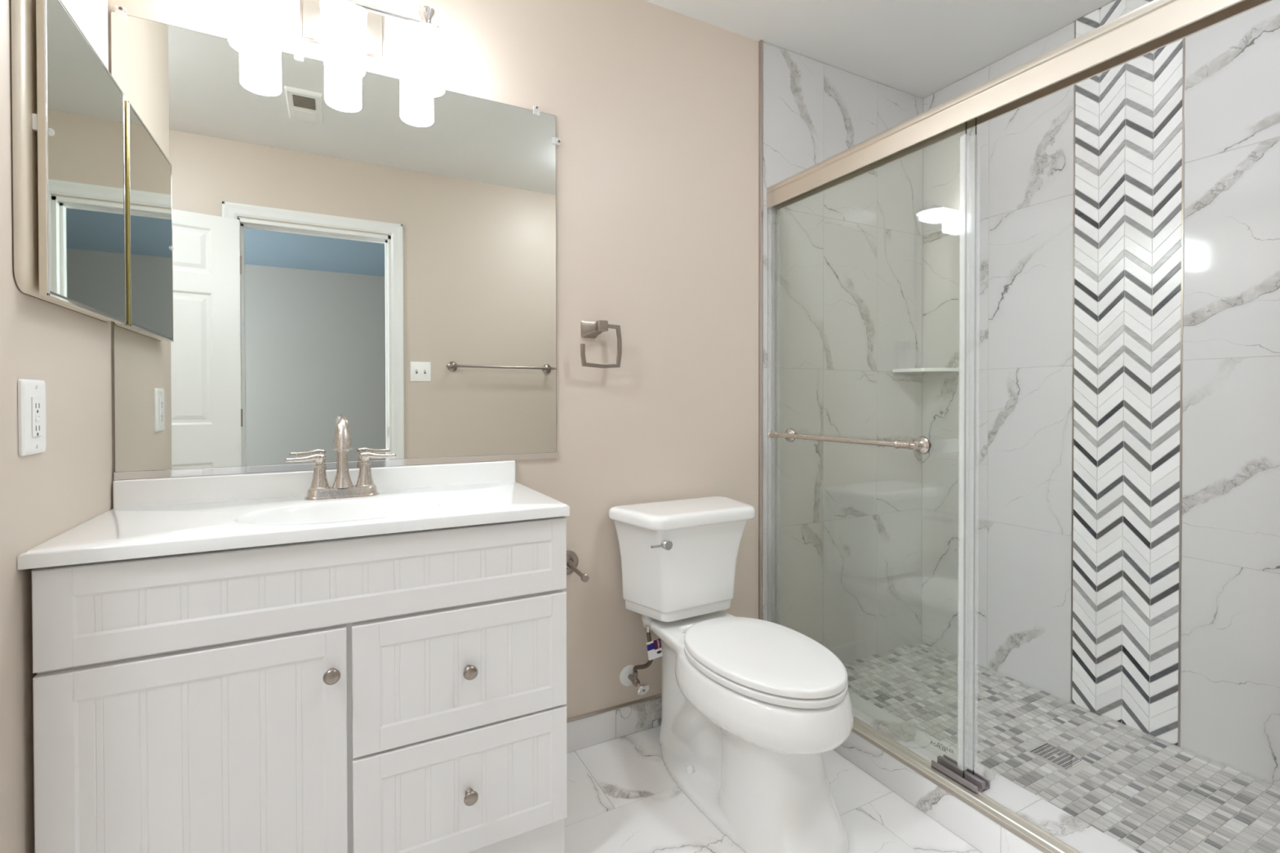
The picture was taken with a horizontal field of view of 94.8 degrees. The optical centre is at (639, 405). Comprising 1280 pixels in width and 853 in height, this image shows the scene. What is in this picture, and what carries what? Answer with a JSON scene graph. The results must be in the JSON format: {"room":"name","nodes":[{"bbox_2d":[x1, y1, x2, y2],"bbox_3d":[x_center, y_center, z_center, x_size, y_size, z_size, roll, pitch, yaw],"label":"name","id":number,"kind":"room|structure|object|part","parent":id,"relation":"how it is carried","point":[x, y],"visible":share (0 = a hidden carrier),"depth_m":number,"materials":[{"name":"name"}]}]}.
{"room":"bathroom","nodes":[
{"label":"bathroom","id":0,"kind":"room"},
{"bbox_2d":[0,0,112,852],"bbox_3d":[-1.108,-0.120,1.057,0.100,2.440,0.575,0,1,-28],"label":"wall","id":1,"kind":"structure","parent":0,"point":[48,494],"depth_m":0.96,"materials":[{"name":"beige paint"}]},
{"bbox_2d":[17,378,46,456],"bbox_3d":[-1.001,0.019,0.973,0.009,0.124,0.090,0,1,-28],"label":"electrical outlet","id":2,"kind":"object","parent":1,"relation":"attached to","point":[32,404],"visible":1,"depth_m":0.96,"materials":[{"name":"white plastic"}]},
{"bbox_2d":[31,396,41,437],"bbox_3d":[-0.999,0.019,0.974,0.002,0.066,0.033,0,1,-28],"label":"receptacle","id":3,"kind":"object","parent":2,"relation":"attached to","point":[36,401],"depth_m":0.97,"materials":[{"name":"white plastic"}]},
{"bbox_2d":[9,0,126,324],"bbox_3d":[-1.070,-0.449,1.128,0.036,0.536,0.461,0,1,-28],"label":"medicine cabinet","id":4,"kind":"object","parent":1,"relation":"attached to","point":[68,203],"visible":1,"depth_m":1.03,"materials":[{"name":"silver mirror"}]},
{"bbox_3d":[-1.064,-0.440,1.142,0.001,0.511,0.407,0,1,-28],"label":"mirror pane","id":5,"kind":"part","parent":4,"relation":"part of","materials":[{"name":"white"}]},
{"bbox_2d":[107,0,923,719],"bbox_3d":[-0.317,-0.129,1.861,3.750,2.440,0.130,0,1,-28],"label":"wall","id":6,"kind":"structure","parent":0,"point":[655,107],"depth_m":2.09,"materials":[{"name":"beige paint"}]},
{"bbox_2d":[112,460,515,508],"bbox_3d":[-0.782,0.210,1.544,0.921,0.086,0.020,0,1,-28],"label":"backsplash","id":7,"kind":"structure","parent":6,"relation":"attached to","point":[127,493],"depth_m":1.47,"materials":[{"name":"white stone"}]},
{"bbox_2d":[110,6,559,479],"bbox_3d":[-0.719,-0.369,1.577,1.068,1.070,0.012,0,1,-28],"label":"wall mirror","id":8,"kind":"object","parent":6,"relation":"attached to","point":[308,247],"visible":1,"depth_m":1.52,"materials":[{"name":"white mirror"}]},
{"bbox_2d":[227,0,444,97],"bbox_3d":[-0.745,-0.942,1.481,0.477,0.231,0.150,0,1,-28],"label":"vanity light","id":9,"kind":"object","parent":6,"relation":"attached to","point":[349,33],"visible":1,"depth_m":1.46,"materials":[{"name":"brushed nickel"},{"name":"chrome"},{"name":"frosted white glass"}]},
{"bbox_3d":[-0.901,-0.904,1.366,0.092,0.150,0.092,0,1,-28],"label":"lamp shade","id":10,"kind":"part","parent":9,"relation":"part of","materials":[{"name":"white glass"}]},
{"bbox_3d":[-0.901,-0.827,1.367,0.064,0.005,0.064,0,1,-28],"label":"bulb","id":11,"kind":"part","parent":9,"relation":"part of","materials":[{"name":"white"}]},
{"bbox_3d":[-0.794,-0.999,1.470,0.012,0.012,0.085,0,1,-28],"label":"arm","id":12,"kind":"part","parent":9,"relation":"part of","materials":[{"name":"silver metal"}]},
{"bbox_3d":[-0.772,-0.992,1.532,0.183,0.114,0.004,0,1,-28],"label":"plate","id":13,"kind":"part","parent":9,"relation":"part of","materials":[{"name":"beige metal"}]},
{"bbox_3d":[-0.776,-0.992,1.540,0.199,0.130,0.016,0,1,-28],"label":"plate","id":14,"kind":"part","parent":9,"relation":"part of","materials":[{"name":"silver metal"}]},
{"bbox_3d":[-0.731,-0.906,1.456,0.092,0.150,0.092,0,1,-28],"label":"lamp shade","id":15,"kind":"part","parent":9,"relation":"part of","materials":[{"name":"white glass"}]},
{"bbox_3d":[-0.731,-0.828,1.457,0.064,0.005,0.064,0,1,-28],"label":"bulb","id":16,"kind":"part","parent":9,"relation":"part of","materials":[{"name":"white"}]},
{"bbox_3d":[-0.709,-0.999,1.515,0.012,0.012,0.085,0,1,-28],"label":"arm","id":17,"kind":"part","parent":9,"relation":"part of","materials":[{"name":"silver metal"}]},
{"bbox_3d":[-0.561,-0.907,1.546,0.092,0.150,0.092,0,1,-28],"label":"lamp shade","id":18,"kind":"part","parent":9,"relation":"part of","materials":[{"name":"white glass"}]},
{"bbox_3d":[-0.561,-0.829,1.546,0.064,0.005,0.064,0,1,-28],"label":"bulb","id":19,"kind":"part","parent":9,"relation":"part of","materials":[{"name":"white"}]},
{"bbox_2d":[566,550,589,582],"bbox_3d":[-0.187,0.494,1.765,0.076,0.076,0.188,0,1,-28],"label":"toilet paper holder","id":20,"kind":"object","parent":6,"relation":"attached to","point":[572,561],"visible":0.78,"depth_m":1.83,"materials":[{"name":"silver metal"}]},
{"bbox_3d":[-0.189,0.493,1.752,0.023,0.023,0.166,0,1,-24],"label":"post","id":21,"kind":"part","parent":20,"relation":"part of","materials":[{"name":"silver metal"}]},
{"bbox_2d":[580,320,622,368],"bbox_3d":[-0.131,-0.192,1.857,0.138,0.152,0.068,0,1,-28],"label":"towel ring","id":22,"kind":"object","parent":6,"relation":"attached to","point":[589,329],"visible":1,"depth_m":1.85,"materials":[{"name":"silver metal"}]},
{"bbox_2d":[566,693,662,753],"bbox_3d":[0.043,1.037,1.990,0.934,0.104,0.012,0,1,-28],"label":"baseboard","id":23,"kind":"structure","parent":6,"relation":"attached to","point":[590,729],"depth_m":1.92,"materials":[{"name":"tile"}]},
{"bbox_2d":[619,624,662,695],"bbox_3d":[0.002,0.795,1.897,0.068,0.274,0.145,0,1,-35],"label":"shutoff valve","id":24,"kind":"object","parent":6,"relation":"attached to","point":[628,675],"visible":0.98,"depth_m":1.88,"materials":[{"name":"silver metal"}]},
{"bbox_3d":[0.010,0.906,1.874,0.039,0.035,0.039,0,1,6],"label":"valve handle","id":25,"kind":"part","parent":24,"relation":"part of","materials":[{"name":"silver metal"}]},
{"bbox_3d":[0.034,0.757,1.845,0.028,0.024,0.001,0,1,-20],"label":"blue panel","id":26,"kind":"part","parent":24,"relation":"part of","materials":[{"name":"blue"}]},
{"bbox_3d":[0.055,0.752,1.852,0.028,0.033,0.002,0,1,-20],"label":"red panel","id":27,"kind":"part","parent":24,"relation":"part of","materials":[{"name":"pink"}]},
{"bbox_2d":[758,40,763,620],"bbox_3d":[0.451,-0.184,2.194,0.012,2.336,0.014,0,1,-28],"label":"trim","id":28,"kind":"structure","parent":6,"relation":"attached to","point":[761,42],"depth_m":2.19,"materials":[{"name":"silver metal"}]},
{"bbox_2d":[892,368,963,373],"bbox_3d":[1.212,-0.148,2.481,0.194,0.014,0.194,0,1,-28],"label":"corner shelf","id":29,"kind":"object","parent":6,"relation":"attached to","point":[907,370],"visible":1,"depth_m":2.45,"materials":[{"name":"white stone"}]},
{"bbox_2d":[766,0,1272,852],"bbox_3d":[0.832,0.089,1.534,0.096,1.792,1.519,0,1,-28],"label":"shower door frame","id":30,"kind":"object","parent":6,"relation":"attached to","point":[1156,24],"visible":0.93,"depth_m":1.43,"materials":[{"name":"champagne aluminium"},{"name":"clear vinyl"},{"name":"grey plastic"}]},
{"bbox_2d":[767,122,966,777],"bbox_3d":[0.660,0.104,1.854,0.066,1.732,0.756,0,1,-28],"label":"shower door","id":31,"kind":"structure","parent":30,"relation":"attached to","point":[922,445],"depth_m":1.61,"materials":[{"name":"clear glass"}]},
{"bbox_3d":[0.669,0.104,1.860,0.006,1.732,0.752,0,1,-28],"label":"glass pane","id":32,"kind":"part","parent":31,"relation":"part of","materials":[{"name":"grey"}]},
{"bbox_2d":[937,117,976,774],"bbox_3d":[0.698,0.104,1.869,0.018,1.732,0.764,0,1,-28],"label":"shower door","id":33,"kind":"structure","parent":30,"relation":"attached to","point":[946,748],"depth_m":1.53,"materials":[{"name":"clear glass"}]},
{"bbox_3d":[0.695,0.104,1.869,0.006,1.732,0.761,0,1,-28],"label":"glass pane","id":34,"kind":"part","parent":33,"relation":"part of","materials":[{"name":"grey"}]},
{"bbox_2d":[564,725,981,852],"bbox_3d":[-0.322,1.127,0.659,2.808,0.051,2.030,0,1,-28],"label":"floor","id":35,"kind":"structure","parent":0,"point":[623,797],"depth_m":1.58,"materials":[{"name":"tile"}]},
{"bbox_2d":[31,515,567,852],"bbox_3d":[-0.671,0.677,1.345,0.909,0.838,0.480,0,1,-28],"label":"vanity cabinet","id":36,"kind":"object","parent":35,"relation":"on","point":[398,692],"visible":1,"depth_m":1.13,"materials":[{"name":"white wood"}]},
{"bbox_3d":[-0.779,0.702,1.058,0.451,0.528,0.018,0,1,-28],"label":"door","id":37,"kind":"part","parent":36,"relation":"part of","materials":[{"name":"white wood"}]},
{"bbox_2d":[17,460,569,569],"bbox_3d":[-0.679,0.267,1.347,0.924,0.196,0.465,0,1,-28],"label":"countertop","id":38,"kind":"structure","parent":36,"relation":"on","point":[176,515],"depth_m":1.34,"materials":[{"name":"white stone"}]},
{"bbox_2d":[284,417,395,500],"bbox_3d":[-0.728,0.129,1.442,0.248,0.201,0.130,0,1,-28],"label":"faucet","id":39,"kind":"object","parent":38,"relation":"on","point":[343,486],"visible":1,"depth_m":1.45,"materials":[{"name":"silver metal"}]},
{"bbox_3d":[-0.816,0.129,1.436,0.087,0.019,0.017,0,1,-30],"label":"lever","id":40,"kind":"part","parent":39,"relation":"part of","materials":[{"name":"silver metal"}]},
{"bbox_3d":[-0.790,0.166,1.452,0.045,0.079,0.045,0,1,-28],"label":"handle","id":41,"kind":"part","parent":39,"relation":"part of","materials":[{"name":"silver metal"}]},
{"bbox_3d":[-0.745,0.217,1.476,0.167,0.024,0.055,0,1,-28],"label":"plate","id":42,"kind":"part","parent":39,"relation":"part of","materials":[{"name":"silver metal"}]},
{"bbox_3d":[-0.727,0.117,1.440,0.049,0.176,0.127,0,1,-28],"label":"spout","id":43,"kind":"part","parent":39,"relation":"part of","materials":[{"name":"silver metal"}]},
{"bbox_3d":[-0.701,0.165,1.499,0.045,0.079,0.045,0,1,-28],"label":"handle","id":44,"kind":"part","parent":39,"relation":"part of","materials":[{"name":"silver metal"}]},
{"bbox_3d":[-0.674,0.128,1.511,0.087,0.019,0.017,0,1,-26],"label":"lever","id":45,"kind":"part","parent":39,"relation":"part of","materials":[{"name":"silver metal"}]},
{"bbox_3d":[-0.592,0.518,1.129,0.030,0.030,0.027,0,1,-28],"label":"knob","id":46,"kind":"part","parent":36,"relation":"part of","materials":[{"name":"silver metal"}]},
{"bbox_3d":[-0.372,0.566,1.271,0.448,0.262,0.018,0,1,-28],"label":"drawer","id":47,"kind":"part","parent":36,"relation":"part of","materials":[{"name":"white wood"}]},
{"bbox_3d":[-0.372,0.833,1.273,0.448,0.261,0.018,0,1,-28],"label":"drawer","id":48,"kind":"part","parent":36,"relation":"part of","materials":[{"name":"white wood"}]},
{"bbox_3d":[-0.362,0.566,1.251,0.030,0.030,0.027,0,1,-28],"label":"knob","id":49,"kind":"part","parent":36,"relation":"part of","materials":[{"name":"silver metal"}]},
{"bbox_3d":[-0.361,0.833,1.253,0.030,0.030,0.027,0,1,-28],"label":"knob","id":50,"kind":"part","parent":36,"relation":"part of","materials":[{"name":"silver metal"}]},
{"bbox_2d":[608,495,853,852],"bbox_3d":[0.273,0.708,1.679,0.460,0.769,0.746,0,1,-29],"label":"toilet","id":51,"kind":"object","parent":35,"relation":"on","point":[751,708],"visible":1,"depth_m":1.56,"materials":[{"name":"white glazed porcelain"},{"name":"white plastic"},{"name":"brushed nickel"}]},
{"bbox_3d":[0.062,0.408,1.711,0.066,0.029,0.022,0,1,-29],"label":"flush lever","id":52,"kind":"part","parent":51,"relation":"part of","materials":[{"name":"silver metal"}]},
{"bbox_3d":[0.150,0.510,1.895,0.430,0.292,0.223,0,1,-29],"label":"tank","id":53,"kind":"part","parent":51,"relation":"part of","materials":[{"name":"white ceramic"}]},
{"bbox_3d":[0.152,0.342,1.891,0.460,0.040,0.252,0,1,-29],"label":"tank lid","id":54,"kind":"part","parent":51,"relation":"part of","materials":[{"name":"white ceramic"}]},
{"bbox_3d":[0.280,0.886,1.669,0.375,0.413,0.720,0,1,-29],"label":"bowl","id":55,"kind":"part","parent":51,"relation":"part of","materials":[{"name":"white ceramic"}]},
{"bbox_3d":[0.330,0.686,1.577,0.344,0.020,0.490,0,1,-29],"label":"seat","id":56,"kind":"part","parent":51,"relation":"part of","materials":[{"name":"white plastic"}]},
{"bbox_3d":[0.330,0.661,1.578,0.343,0.022,0.491,0,1,-29],"label":"seat lid","id":57,"kind":"part","parent":51,"relation":"part of","materials":[{"name":"white plastic"}]},
{"bbox_2d":[833,690,1138,852],"bbox_3d":[0.863,1.038,1.564,0.175,0.108,1.530,0,1,-28],"label":"shower curb","id":58,"kind":"object","parent":35,"relation":"on","point":[983,831],"visible":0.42,"depth_m":1.52,"materials":[{"name":"stone"}]},
{"bbox_2d":[644,0,1115,98],"bbox_3d":[0.108,-1.366,0.932,3.850,0.050,2.150,0,1,-28],"label":"ceiling","id":59,"kind":"structure","parent":0,"point":[919,48],"depth_m":2.11,"materials":[{"name":"white paint"}]},
{"bbox_2d":[843,641,1279,852],"bbox_3d":[1.274,1.100,1.781,0.773,0.080,1.530,0,1,-28],"label":"floor","id":60,"kind":"structure","parent":0,"point":[1148,793],"depth_m":1.76,"materials":[{"name":"tile"}]},
{"bbox_2d":[1028,742,1084,771],"bbox_3d":[1.256,1.060,1.776,0.099,0.004,0.105,0,1,-28],"label":"shower drain","id":61,"kind":"object","parent":60,"relation":"on","point":[1065,761],"visible":1,"depth_m":1.77,"materials":[{"name":"silver metal"}]},
{"bbox_2d":[921,0,1279,787],"bbox_3d":[1.753,-0.131,1.802,0.130,2.439,1.920,0,1,-28],"label":"wall","id":62,"kind":"structure","parent":0,"point":[1230,687],"depth_m":2.11,"materials":[{"name":"tile"}]},
{"bbox_2d":[1071,0,1185,746],"bbox_3d":[1.603,-0.147,1.947,0.006,2.409,0.304,0,1,-28],"label":"tile strip","id":63,"kind":"object","parent":62,"relation":"attached to","point":[1129,117],"visible":0.93,"depth_m":1.93,"materials":[{"name":"tile"}]}
]}

